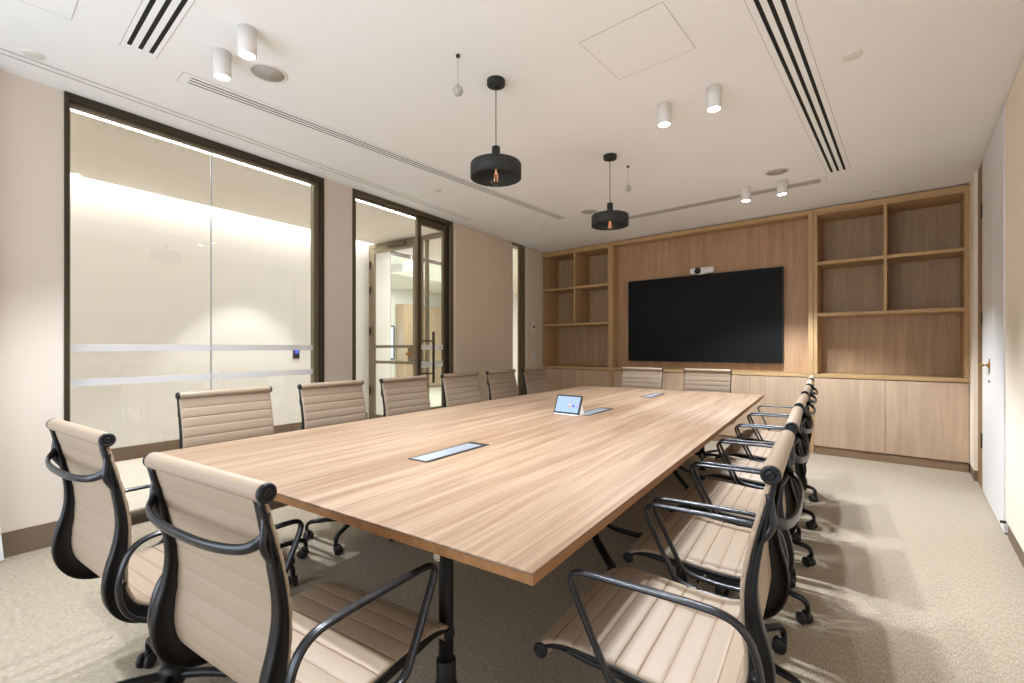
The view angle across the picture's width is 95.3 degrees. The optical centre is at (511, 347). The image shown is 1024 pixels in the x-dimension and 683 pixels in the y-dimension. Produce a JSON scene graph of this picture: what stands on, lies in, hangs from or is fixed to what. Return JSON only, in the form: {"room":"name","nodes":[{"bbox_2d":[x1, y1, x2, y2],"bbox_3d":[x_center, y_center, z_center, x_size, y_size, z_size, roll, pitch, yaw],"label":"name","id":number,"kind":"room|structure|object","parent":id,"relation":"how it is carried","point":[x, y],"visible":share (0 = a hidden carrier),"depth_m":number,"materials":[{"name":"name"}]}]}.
{"room":"conference room","nodes":[
{"label":"conference room","id":0,"kind":"room"},
{"bbox_2d":[0,70,63,532],"bbox_3d":[-3.537,-0.189,1.701,0.100,2.738,2.792,0,0,34],"label":"wall","id":1,"kind":"structure","parent":0,"point":[31,112],"depth_m":2.71,"materials":[{"name":"beige paint"}]},
{"bbox_2d":[1,521,56,557],"bbox_3d":[-3.490,1.110,1.670,0.013,0.140,2.792,0,0,34],"label":"baseboard","id":2,"kind":"structure","parent":1,"relation":"attached to","point":[20,541],"depth_m":2.69,"materials":[{"name":"brown wood"}]},
{"bbox_2d":[64,91,323,524],"bbox_3d":[-2.268,-0.189,3.594,0.122,2.737,1.766,0,0,34],"label":"window","id":3,"kind":"structure","parent":1,"relation":"in","point":[71,101],"depth_m":3.45,"materials":[{"name":"brown metal"}]},
{"bbox_2d":[70,174,390,448],"bbox_3d":[-4.271,-0.370,4.676,0.100,3.100,7.820,0,0,34],"label":"wall","id":4,"kind":"structure","parent":0,"point":[140,260],"depth_m":5.30,"materials":[{"name":"white paint"}]},
{"bbox_2d":[111,413,366,461],"bbox_3d":[-4.360,1.110,4.441,0.012,0.140,7.330,0,0,34],"label":"baseboard","id":5,"kind":"structure","parent":4,"relation":"attached to","point":[137,451],"depth_m":5.09,"materials":[{"name":"brown"}]},
{"bbox_2d":[293,350,299,358],"bbox_3d":[-2.991,0.083,6.473,0.028,0.135,0.090,0,0,34],"label":"card reader","id":6,"kind":"object","parent":4,"relation":"attached to","point":[296,353],"visible":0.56,"depth_m":6.46,"materials":[{"name":"black plastic"}]},
{"bbox_2d":[369,232,440,418],"bbox_3d":[-1.416,-0.235,6.904,2.165,2.830,0.132,0,0,34],"label":"door","id":7,"kind":"structure","parent":4,"relation":"in","point":[407,243],"depth_m":7.12,"materials":[{"name":"brown metal"}]},
{"bbox_2d":[391,251,440,409],"bbox_3d":[-1.563,-0.235,8.721,0.040,2.830,1.915,0,0,34],"label":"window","id":8,"kind":"structure","parent":4,"relation":"in","point":[398,254],"depth_m":8.32,"materials":[{"name":"brown glass"}]},
{"bbox_2d":[70,110,517,294],"bbox_3d":[-3.170,-1.675,7.898,6.145,0.050,14.400,0,0,34],"label":"ceiling","id":9,"kind":"structure","parent":0,"point":[100,150],"depth_m":4.66,"materials":[{"name":"white paint"}]},
{"bbox_2d":[70,109,309,184],"bbox_3d":[-2.559,-1.663,3.988,0.018,0.015,1.802,0,0,34],"label":"recessed light","id":10,"kind":"object","parent":9,"relation":"in","point":[216,155],"depth_m":3.78,"materials":[{"name":"white"}]},
{"bbox_2d":[356,199,413,217],"bbox_3d":[-1.496,-1.663,5.573,0.020,0.015,0.868,0,0,34],"label":"recessed light","id":11,"kind":"object","parent":9,"relation":"in","point":[356,199],"depth_m":5.53,"materials":[{"name":"white"}]},
{"bbox_2d":[404,256,412,270],"bbox_3d":[-1.746,-1.470,8.088,0.320,0.240,0.040,0,0,34],"label":"exit sign","id":12,"kind":"object","parent":9,"relation":"hanging from","point":[407,265],"visible":0.6,"depth_m":8.10,"materials":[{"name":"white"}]},
{"bbox_2d":[324,179,351,381],"bbox_3d":[-1.690,-0.189,4.460,0.100,2.738,0.316,0,0,34],"label":"wall","id":13,"kind":"structure","parent":0,"point":[337,197],"depth_m":4.42,"materials":[{"name":"beige paint"}]},
{"bbox_2d":[391,288,440,377],"bbox_3d":[-3.609,-0.350,12.675,0.100,3.060,6.950,0,0,34],"label":"wall","id":14,"kind":"structure","parent":0,"point":[398,296],"depth_m":13.22,"materials":[{"name":"white paint"}]},
{"bbox_2d":[391,325,394,359],"bbox_3d":[-3.561,-0.145,12.612,0.051,0.950,1.000,0,0,34],"label":"window","id":15,"kind":"structure","parent":14,"relation":"in","point":[392,326],"depth_m":12.96,"materials":[{"name":"blue"}]},
{"bbox_2d":[453,223,542,372],"bbox_3d":[-0.138,-0.189,6.778,0.100,2.738,2.328,0,0,34],"label":"wall","id":16,"kind":"structure","parent":0,"point":[453,223],"depth_m":5.82,"materials":[{"name":"beige paint"}]},
{"bbox_2d":[352,188,452,407],"bbox_3d":[-1.183,-0.189,5.199,0.140,2.737,1.476,0,0,34],"label":"door","id":17,"kind":"structure","parent":16,"relation":"in","point":[445,227],"depth_m":5.46,"materials":[{"name":"brown metal"}]},
{"bbox_2d":[455,224,511,401],"bbox_3d":[-0.355,-0.233,6.347,0.020,2.626,1.262,0,0,34],"label":"wall panel","id":18,"kind":"object","parent":16,"relation":"attached to","point":[483,262],"depth_m":6.25,"materials":[{"name":"paint"}]},
{"bbox_2d":[512,242,524,395],"bbox_3d":[0.058,-0.189,7.066,0.124,2.737,0.392,0,0,34],"label":"window","id":19,"kind":"structure","parent":16,"relation":"in","point":[521,249],"depth_m":7.09,"materials":[{"name":"brown metal"}]},
{"bbox_2d":[525,246,526,367],"bbox_3d":[0.201,-0.189,7.198,0.036,2.737,0.037,0,0,34],"label":"trim","id":20,"kind":"structure","parent":16,"relation":"attached to","point":[525,246],"depth_m":7.17,"materials":[{"name":"white paint"}]},
{"bbox_2d":[527,248,541,367],"bbox_3d":[0.352,-0.233,7.404,0.018,2.626,0.473,0,0,34],"label":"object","id":21,"kind":"structure","parent":16,"relation":"attached to","point":[534,258],"depth_m":7.39,"materials":[{"name":"paint"}]},
{"bbox_2d":[0,0,1023,252],"bbox_3d":[0.087,-1.618,3.222,5.369,0.120,8.420,0,0,40],"label":"ceiling","id":22,"kind":"structure","parent":0,"point":[921,106],"depth_m":2.84,"materials":[{"name":"white paint"}]},
{"bbox_2d":[0,529,3,560],"bbox_3d":[-3.193,-0.194,1.944,0.069,2.708,1.478,0,0,34],"label":"curtain","id":23,"kind":"object","parent":22,"relation":"hanging from","point":[1,546],"visible":1,"depth_m":2.55,"materials":[{"name":"white fabric"}]},
{"bbox_2d":[20,49,43,59],"bbox_3d":[-2.542,-1.554,2.476,0.090,0.008,0.090,0,0,40],"label":"smoke detector","id":24,"kind":"object","parent":22,"relation":"attached to","point":[27,52],"visible":1,"depth_m":2.47,"materials":[{"name":"white paint"}]},
{"bbox_2d":[20,0,77,19],"bbox_3d":[-2.120,-1.557,1.957,0.304,0.002,0.434,0,0,40],"label":"ceiling hatch","id":25,"kind":"object","parent":22,"relation":"attached to","point":[63,8],"visible":1,"depth_m":2.13,"materials":[{"name":"grey paint"}]},
{"bbox_2d":[119,0,194,58],"bbox_3d":[-1.374,-1.557,1.953,1.575,0.002,0.155,0,0,40],"label":"ceiling vent","id":26,"kind":"object","parent":22,"relation":"in","point":[154,22],"visible":1,"depth_m":2.25,"materials":[{"name":"white metal"}]},
{"bbox_2d":[213,47,230,81],"bbox_3d":[-1.530,-1.492,2.464,0.084,0.131,0.084,0,0,40],"label":"ceiling spotlight","id":27,"kind":"object","parent":22,"relation":"attached to","point":[221,57],"visible":1,"depth_m":2.43,"materials":[{"name":"white metal"}]},
{"bbox_2d":[0,48,471,219],"bbox_3d":[-1.809,-1.557,3.702,0.005,0.004,4.740,0,0,34],"label":"trim","id":28,"kind":"structure","parent":22,"relation":"attached to","point":[0,48],"depth_m":3.15,"materials":[{"name":"grey paint"}]},
{"bbox_2d":[237,23,256,60],"bbox_3d":[-1.294,-1.492,2.282,0.084,0.131,0.084,0,0,40],"label":"ceiling spotlight","id":29,"kind":"object","parent":22,"relation":"attached to","point":[246,33],"visible":1,"depth_m":2.25,"materials":[{"name":"white metal"}]},
{"bbox_2d":[248,62,287,82],"bbox_3d":[-1.380,-1.554,2.648,0.200,0.008,0.200,0,0,40],"label":"ceiling speaker","id":30,"kind":"object","parent":22,"relation":"attached to","point":[266,72],"visible":1,"depth_m":2.64,"materials":[{"name":"white paint"}]},
{"bbox_2d":[252,65,284,81],"bbox_3d":[-1.380,-1.554,2.648,0.168,0.008,0.168,0,0,40],"label":"grille","id":31,"kind":"object","parent":30,"relation":"attached to","point":[267,73],"depth_m":2.64,"materials":[{"name":"grey plastic"}]},
{"bbox_2d":[176,72,569,220],"bbox_3d":[-0.632,-1.557,4.175,0.135,0.002,3.930,0,0,40],"label":"ceiling vent","id":32,"kind":"object","parent":22,"relation":"in","point":[185,78],"visible":1,"depth_m":3.42,"materials":[{"name":"white metal"}]},
{"bbox_2d":[453,54,462,96],"bbox_3d":[-0.287,-1.449,2.485,0.052,0.218,0.052,0,0,40],"label":"microphone","id":33,"kind":"object","parent":22,"relation":"hanging from","point":[458,91],"visible":1,"depth_m":2.47,"materials":[{"name":"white plastic"}]},
{"bbox_2d":[470,75,520,186],"bbox_3d":[-0.093,-1.252,2.721,0.296,0.612,0.296,0,0,40],"label":"pendant lamp","id":34,"kind":"object","parent":22,"relation":"hanging from","point":[494,169],"visible":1,"depth_m":2.70,"materials":[{"name":"black metal"}]},
{"bbox_2d":[580,209,597,213],"bbox_3d":[0.880,-1.554,5.338,0.200,0.008,0.200,0,0,40],"label":"ceiling speaker","id":35,"kind":"object","parent":22,"relation":"attached to","point":[586,211],"visible":0.97,"depth_m":5.32,"materials":[{"name":"white paint"}]},
{"bbox_2d":[582,210,595,213],"bbox_3d":[0.880,-1.554,5.338,0.168,0.008,0.168,0,0,40],"label":"grille","id":36,"kind":"object","parent":35,"relation":"attached to","point":[583,211],"depth_m":5.32,"materials":[{"name":"grey"}]},
{"bbox_2d":[591,153,628,229],"bbox_3d":[0.794,-1.252,3.784,0.296,0.612,0.296,0,0,40],"label":"pendant lamp","id":37,"kind":"object","parent":22,"relation":"hanging from","point":[610,219],"visible":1,"depth_m":3.74,"materials":[{"name":"black metal"}]},
{"bbox_2d":[625,166,630,191],"bbox_3d":[0.994,-1.449,4.002,0.052,0.218,0.052,0,0,40],"label":"microphone","id":38,"kind":"object","parent":22,"relation":"hanging from","point":[627,188],"visible":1,"depth_m":3.99,"materials":[{"name":"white plastic"}]},
{"bbox_2d":[580,2,695,79],"bbox_3d":[0.650,-1.557,2.406,0.439,0.002,0.429,0,0,40],"label":"ceiling hatch","id":39,"kind":"object","parent":22,"relation":"attached to","point":[652,36],"visible":1,"depth_m":2.38,"materials":[{"name":"grey paint"}]},
{"bbox_2d":[657,101,670,127],"bbox_3d":[0.975,-1.492,2.992,0.084,0.131,0.084,0,0,40],"label":"ceiling spotlight","id":40,"kind":"object","parent":22,"relation":"attached to","point":[663,108],"visible":1,"depth_m":2.96,"materials":[{"name":"white metal"}]},
{"bbox_2d":[629,194,740,219],"bbox_3d":[1.869,-1.557,5.199,1.280,0.005,0.147,0,0,40],"label":"ceiling vent","id":41,"kind":"object","parent":22,"relation":"in","point":[738,196],"depth_m":5.15,"materials":[{"name":"white paint"}]},
{"bbox_2d":[706,84,721,112],"bbox_3d":[1.209,-1.492,2.795,0.084,0.131,0.084,0,0,40],"label":"ceiling spotlight","id":42,"kind":"object","parent":22,"relation":"attached to","point":[714,91],"visible":1,"depth_m":2.76,"materials":[{"name":"white metal"}]},
{"bbox_2d":[741,186,750,201],"bbox_3d":[2.274,-1.492,4.539,0.084,0.131,0.084,0,0,40],"label":"ceiling spotlight","id":43,"kind":"object","parent":22,"relation":"attached to","point":[746,190],"visible":1,"depth_m":4.51,"materials":[{"name":"white metal"}]},
{"bbox_2d":[751,187,776,195],"bbox_3d":[2.509,-1.557,4.655,0.246,0.005,0.146,0,0,40],"label":"ceiling vent","id":44,"kind":"object","parent":22,"relation":"in","point":[774,189],"depth_m":4.65,"materials":[{"name":"white paint"}]},
{"bbox_2d":[764,167,789,175],"bbox_3d":[2.342,-1.554,4.127,0.200,0.008,0.200,0,0,40],"label":"ceiling speaker","id":45,"kind":"object","parent":22,"relation":"attached to","point":[780,170],"visible":1,"depth_m":4.12,"materials":[{"name":"white paint"}]},
{"bbox_2d":[766,169,787,174],"bbox_3d":[2.342,-1.554,4.127,0.168,0.008,0.168,0,0,40],"label":"grille","id":46,"kind":"object","parent":45,"relation":"attached to","point":[772,171],"depth_m":4.12,"materials":[{"name":"grey"}]},
{"bbox_2d":[777,179,786,195],"bbox_3d":[2.513,-1.492,4.348,0.084,0.131,0.084,0,0,40],"label":"ceiling spotlight","id":47,"kind":"object","parent":22,"relation":"attached to","point":[782,183],"visible":1,"depth_m":4.31,"materials":[{"name":"white metal"}]},
{"bbox_2d":[744,0,850,174],"bbox_3d":[1.604,-1.557,2.620,0.176,0.002,4.005,0,0,40],"label":"ceiling vent","id":48,"kind":"object","parent":22,"relation":"in","point":[779,23],"visible":1,"depth_m":2.64,"materials":[{"name":"white metal"}]},
{"bbox_2d":[787,177,827,188],"bbox_3d":[2.783,-1.557,4.421,0.323,0.005,0.147,0,0,40],"label":"ceiling vent","id":49,"kind":"object","parent":22,"relation":"in","point":[820,180],"depth_m":4.42,"materials":[{"name":"white metal"}]},
{"bbox_2d":[842,50,862,60],"bbox_3d":[1.810,-1.553,2.485,0.088,0.010,0.088,0,0,40],"label":"smoke detector","id":50,"kind":"object","parent":22,"relation":"attached to","point":[854,54],"visible":1,"depth_m":2.47,"materials":[{"name":"white paint"}]},
{"bbox_2d":[0,386,1023,682],"bbox_3d":[-1.353,1.210,6.713,12.086,0.060,14.664,0,0,40],"label":"floor","id":51,"kind":"structure","parent":0,"point":[915,577],"depth_m":2.24,"materials":[{"name":"carpet"}]},
{"bbox_2d":[45,418,294,682],"bbox_3d":[-1.133,0.702,1.568,0.594,0.956,0.589,0,0,33],"label":"office chair","id":52,"kind":"object","parent":51,"relation":"on","point":[92,536],"visible":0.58,"depth_m":1.39,"materials":[{"name":"beige leather"}]},
{"bbox_2d":[175,386,308,585],"bbox_3d":[-1.334,0.702,2.414,0.589,0.956,0.594,0,0,34],"label":"office chair","id":53,"kind":"object","parent":51,"relation":"on","point":[205,417],"visible":0.24,"depth_m":2.49,"materials":[{"name":"beige leather"}]},
{"bbox_2d":[142,452,454,682],"bbox_3d":[-0.517,0.711,1.177,0.594,0.938,0.589,0,0,32],"label":"office chair","id":54,"kind":"object","parent":51,"relation":"on","point":[221,598],"visible":1,"depth_m":1.03,"materials":[{"name":"beige leather"}]},
{"bbox_2d":[297,380,392,555],"bbox_3d":[-0.970,0.702,2.959,0.589,0.956,0.594,0,0,34],"label":"office chair","id":55,"kind":"object","parent":51,"relation":"on","point":[322,404],"visible":0.27,"depth_m":3.01,"materials":[{"name":"beige leather"}]},
{"bbox_2d":[379,375,429,416],"bbox_3d":[-0.614,0.702,3.491,0.589,0.956,0.594,0,0,33],"label":"office chair","id":56,"kind":"object","parent":51,"relation":"on","point":[409,394],"visible":0.26,"depth_m":3.56,"materials":[{"name":"beige leather"}]},
{"bbox_2d":[396,304,440,387],"bbox_3d":[-2.394,-0.020,14.058,0.300,2.400,2.600,0,0,34],"label":"cupboard","id":57,"kind":"object","parent":51,"relation":"on","point":[404,312],"visible":0.32,"depth_m":13.11,"materials":[{"name":"brown wood"}]},
{"bbox_2d":[440,372,480,406],"bbox_3d":[-0.250,0.702,4.035,0.589,0.956,0.594,0,0,34],"label":"office chair","id":58,"kind":"object","parent":51,"relation":"on","point":[458,388],"visible":0.26,"depth_m":4.11,"materials":[{"name":"beige leather"}]},
{"bbox_2d":[158,386,763,682],"bbox_3d":[0.429,0.808,3.164,1.859,0.743,4.173,0,0,34],"label":"conference table","id":59,"kind":"object","parent":51,"relation":"on","point":[510,487],"visible":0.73,"depth_m":1.73,"materials":[{"name":"brown wood"}]},
{"bbox_2d":[554,394,583,415],"bbox_3d":[0.377,0.378,3.108,0.200,0.124,0.075,0,0,41],"label":"tablet","id":60,"kind":"object","parent":59,"relation":"on","point":[565,404],"visible":1,"depth_m":3.09,"materials":[{"name":"white plastic"}]},
{"bbox_2d":[486,369,517,399],"bbox_3d":[0.106,0.702,4.567,0.589,0.956,0.594,0,0,34],"label":"office chair","id":61,"kind":"object","parent":51,"relation":"on","point":[501,383],"visible":0.26,"depth_m":4.64,"materials":[{"name":"beige leather"}]},
{"bbox_2d":[522,367,547,394],"bbox_3d":[0.465,0.702,5.103,0.589,0.956,0.594,0,0,33],"label":"office chair","id":62,"kind":"object","parent":51,"relation":"on","point":[535,379],"visible":0.28,"depth_m":5.17,"materials":[{"name":"beige leather"}]},
{"bbox_2d":[545,368,609,390],"bbox_3d":[1.115,0.757,7.428,1.238,0.846,0.460,0,0,40],"label":"base cabinet","id":63,"kind":"object","parent":51,"relation":"on","point":[557,378],"visible":0.23,"depth_m":7.24,"materials":[{"name":"brown wood"}]},
{"bbox_2d":[543,365,969,382],"bbox_3d":[2.548,0.309,6.207,5.026,0.038,0.464,0,0,40],"label":"trim","id":64,"kind":"structure","parent":63,"relation":"on","point":[794,374],"depth_m":5.13,"materials":[{"name":"brown wood"}]},
{"bbox_2d":[543,243,609,366],"bbox_3d":[1.112,-0.628,7.432,1.250,1.833,0.460,0,0,40],"label":"shelving unit","id":65,"kind":"object","parent":64,"relation":"on","point":[576,281],"visible":0.8,"depth_m":7.57,"materials":[{"name":"brown wood"}]},
{"bbox_2d":[618,219,807,372],"bbox_3d":[2.515,-0.601,6.165,2.430,1.778,0.030,0,0,40],"label":"wall panel","id":66,"kind":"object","parent":64,"relation":"on","point":[785,244],"depth_m":5.87,"materials":[{"name":"brown wood"}]},
{"bbox_2d":[628,266,783,363],"bbox_3d":[2.454,-0.385,6.147,1.970,1.144,0.077,0,0,40],"label":"television","id":67,"kind":"object","parent":66,"relation":"attached to","point":[733,316],"visible":1,"depth_m":6.01,"materials":[{"name":"black"}]},
{"bbox_2d":[690,266,714,274],"bbox_3d":[2.477,-1.004,6.088,0.300,0.089,0.087,0,0,40],"label":"video camera","id":68,"kind":"object","parent":67,"relation":"on","point":[705,270],"visible":1,"depth_m":6.06,"materials":[{"name":"white plastic"}]},
{"bbox_2d":[613,210,807,246],"bbox_3d":[2.463,-1.518,6.104,2.430,0.053,0.190,0,0,40],"label":"trim","id":69,"kind":"structure","parent":66,"relation":"on","point":[800,215],"depth_m":5.91,"materials":[{"name":"brown wood"}]},
{"bbox_2d":[814,184,968,377],"bbox_3d":[3.989,-0.628,4.983,1.246,1.833,0.460,0,0,40],"label":"shelving unit","id":70,"kind":"object","parent":64,"relation":"on","point":[891,274],"visible":1,"depth_m":5.04,"materials":[{"name":"brown wood"}]},
{"bbox_2d":[610,370,615,386],"bbox_3d":[1.556,0.754,6.946,0.051,0.851,0.304,0,0,40],"label":"trim","id":71,"kind":"structure","parent":51,"relation":"on","point":[611,371],"depth_m":6.83,"materials":[{"name":"brown wood"}]},
{"bbox_2d":[621,367,663,389],"bbox_3d":[1.358,0.702,5.122,0.594,0.956,0.589,0,0,34],"label":"office chair","id":72,"kind":"object","parent":51,"relation":"on","point":[632,377],"visible":0.2,"depth_m":5.30,"materials":[{"name":"beige leather"}]},
{"bbox_2d":[614,370,683,390],"bbox_3d":[2.094,0.757,6.596,1.218,0.846,0.460,0,0,40],"label":"base cabinet","id":73,"kind":"object","parent":51,"relation":"on","point":[671,380],"visible":0.07,"depth_m":6.28,"materials":[{"name":"brown wood"}]},
{"bbox_2d":[534,430,803,682],"bbox_3d":[0.408,0.702,1.208,0.589,0.956,0.594,0,0,34],"label":"office chair","id":74,"kind":"object","parent":51,"relation":"on","point":[632,625],"visible":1,"depth_m":1.12,"materials":[{"name":"beige leather"}]},
{"bbox_2d":[683,368,734,470],"bbox_3d":[1.940,0.702,4.733,0.594,0.956,0.589,0,0,34],"label":"office chair","id":75,"kind":"object","parent":51,"relation":"on","point":[701,380],"visible":0.29,"depth_m":4.89,"materials":[{"name":"beige leather"}]},
{"bbox_2d":[623,406,809,682],"bbox_3d":[0.756,0.702,1.727,0.589,0.956,0.594,0,0,33],"label":"office chair","id":76,"kind":"object","parent":51,"relation":"on","point":[712,551],"visible":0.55,"depth_m":1.67,"materials":[{"name":"beige leather"}]},
{"bbox_2d":[669,393,813,624],"bbox_3d":[1.089,0.702,2.226,0.589,0.956,0.594,0,0,34],"label":"office chair","id":77,"kind":"object","parent":51,"relation":"on","point":[719,493],"visible":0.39,"depth_m":2.21,"materials":[{"name":"beige leather"}]},
{"bbox_2d":[699,385,815,566],"bbox_3d":[1.440,0.702,2.749,0.589,0.956,0.594,0,0,34],"label":"office chair","id":78,"kind":"object","parent":51,"relation":"on","point":[755,481],"visible":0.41,"depth_m":2.64,"materials":[{"name":"beige leather"}]},
{"bbox_2d":[711,374,807,441],"bbox_3d":[3.017,0.757,5.810,1.198,0.846,0.460,0,0,40],"label":"base cabinet","id":79,"kind":"object","parent":51,"relation":"on","point":[776,390],"visible":0.23,"depth_m":5.51,"materials":[{"name":"brown wood"}]},
{"bbox_2d":[719,379,817,529],"bbox_3d":[1.785,0.702,3.265,0.589,0.956,0.594,0,0,33],"label":"office chair","id":80,"kind":"object","parent":51,"relation":"on","point":[759,454],"visible":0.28,"depth_m":3.17,"materials":[{"name":"beige leather"}]},
{"bbox_2d":[734,375,818,501],"bbox_3d":[2.147,0.702,3.805,0.589,0.956,0.594,0,0,34],"label":"office chair","id":81,"kind":"object","parent":51,"relation":"on","point":[764,435],"visible":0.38,"depth_m":3.73,"materials":[{"name":"beige leather"}]},
{"bbox_2d":[808,377,813,453],"bbox_3d":[3.442,0.754,5.341,0.052,0.851,0.304,0,0,40],"label":"trim","id":82,"kind":"structure","parent":51,"relation":"on","point":[812,398],"depth_m":5.21,"materials":[{"name":"brown wood"}]},
{"bbox_2d":[814,377,968,472],"bbox_3d":[3.990,0.757,4.982,1.240,0.846,0.460,0,0,40],"label":"base cabinet","id":83,"kind":"object","parent":51,"relation":"on","point":[906,422],"visible":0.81,"depth_m":4.76,"materials":[{"name":"brown wood"}]},
{"bbox_2d":[513,294,517,385],"bbox_3d":[0.872,-0.350,13.917,6.165,3.060,0.100,0,0,34],"label":"wall","id":84,"kind":"structure","parent":0,"point":[515,296],"depth_m":14.37,"materials":[{"name":"white paint"}]},
{"bbox_2d":[586,194,969,463],"bbox_3d":[2.754,-0.189,6.428,5.662,2.738,0.120,0,0,40],"label":"wall","id":85,"kind":"structure","parent":0,"point":[969,194],"depth_m":4.74,"materials":[{"name":"beige paint"}]},
{"bbox_2d":[610,242,618,367],"bbox_3d":[1.606,-0.628,7.008,0.048,1.833,0.464,0,0,40],"label":"trim","id":86,"kind":"structure","parent":85,"relation":"attached to","point":[613,249],"depth_m":6.84,"materials":[{"name":"brown wood"}]},
{"bbox_2d":[808,209,813,373],"bbox_3d":[3.493,-0.628,5.402,0.048,1.833,0.464,0,0,40],"label":"trim","id":87,"kind":"structure","parent":85,"relation":"attached to","point":[810,212],"depth_m":5.22,"materials":[{"name":"brown wood"}]},
{"bbox_3d":[2.072,-0.189,1.598,0.120,2.738,8.120,0,0,40],"label":"wall","id":88,"kind":"structure","parent":0,"visible":0},
{"bbox_2d":[970,171,977,470],"bbox_3d":[4.221,-0.236,4.254,0.050,2.643,0.350,0,0,40],"label":"trim","id":89,"kind":"structure","parent":88,"relation":"attached to","point":[974,180],"depth_m":4.13,"materials":[{"name":"beige paint"}]},
{"bbox_2d":[970,464,977,481],"bbox_3d":[4.222,1.133,4.253,0.046,0.094,0.350,0,0,40],"label":"baseboard","id":90,"kind":"structure","parent":88,"relation":"attached to","point":[974,474],"depth_m":4.13,"materials":[{"name":"brown wood"}]},
{"bbox_2d":[978,160,982,488],"bbox_3d":[3.995,-0.187,3.967,0.022,2.734,0.380,0,0,40],"label":"trim","id":91,"kind":"structure","parent":88,"relation":"attached to","point":[980,168],"depth_m":4.03,"materials":[{"name":"brown paint"}]},
{"bbox_2d":[978,135,992,509],"bbox_3d":[3.650,-0.180,3.605,0.097,2.696,0.638,0,0,40],"label":"door","id":92,"kind":"structure","parent":88,"relation":"in","point":[986,207],"depth_m":3.57,"materials":[{"name":"white paint"}]},
{"bbox_2d":[993,106,1007,532],"bbox_3d":[3.294,-0.180,3.141,0.038,2.696,0.518,0,0,40],"label":"door","id":93,"kind":"structure","parent":88,"relation":"in","point":[999,135],"depth_m":3.09,"materials":[{"name":"white paint"}]},
{"bbox_2d":[1006,57,1023,551],"bbox_3d":[1.254,-0.231,0.746,0.020,2.631,5.762,0,0,40],"label":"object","id":94,"kind":"structure","parent":88,"relation":"attached to","point":[1014,102],"depth_m":2.70,"materials":[{"name":"beige paint"}]},
{"bbox_2d":[1008,525,1023,567],"bbox_3d":[1.236,1.133,0.721,0.016,0.094,5.700,0,0,40],"label":"baseboard","id":95,"kind":"structure","parent":88,"relation":"attached to","point":[1011,537],"depth_m":2.67,"materials":[{"name":"brown"}]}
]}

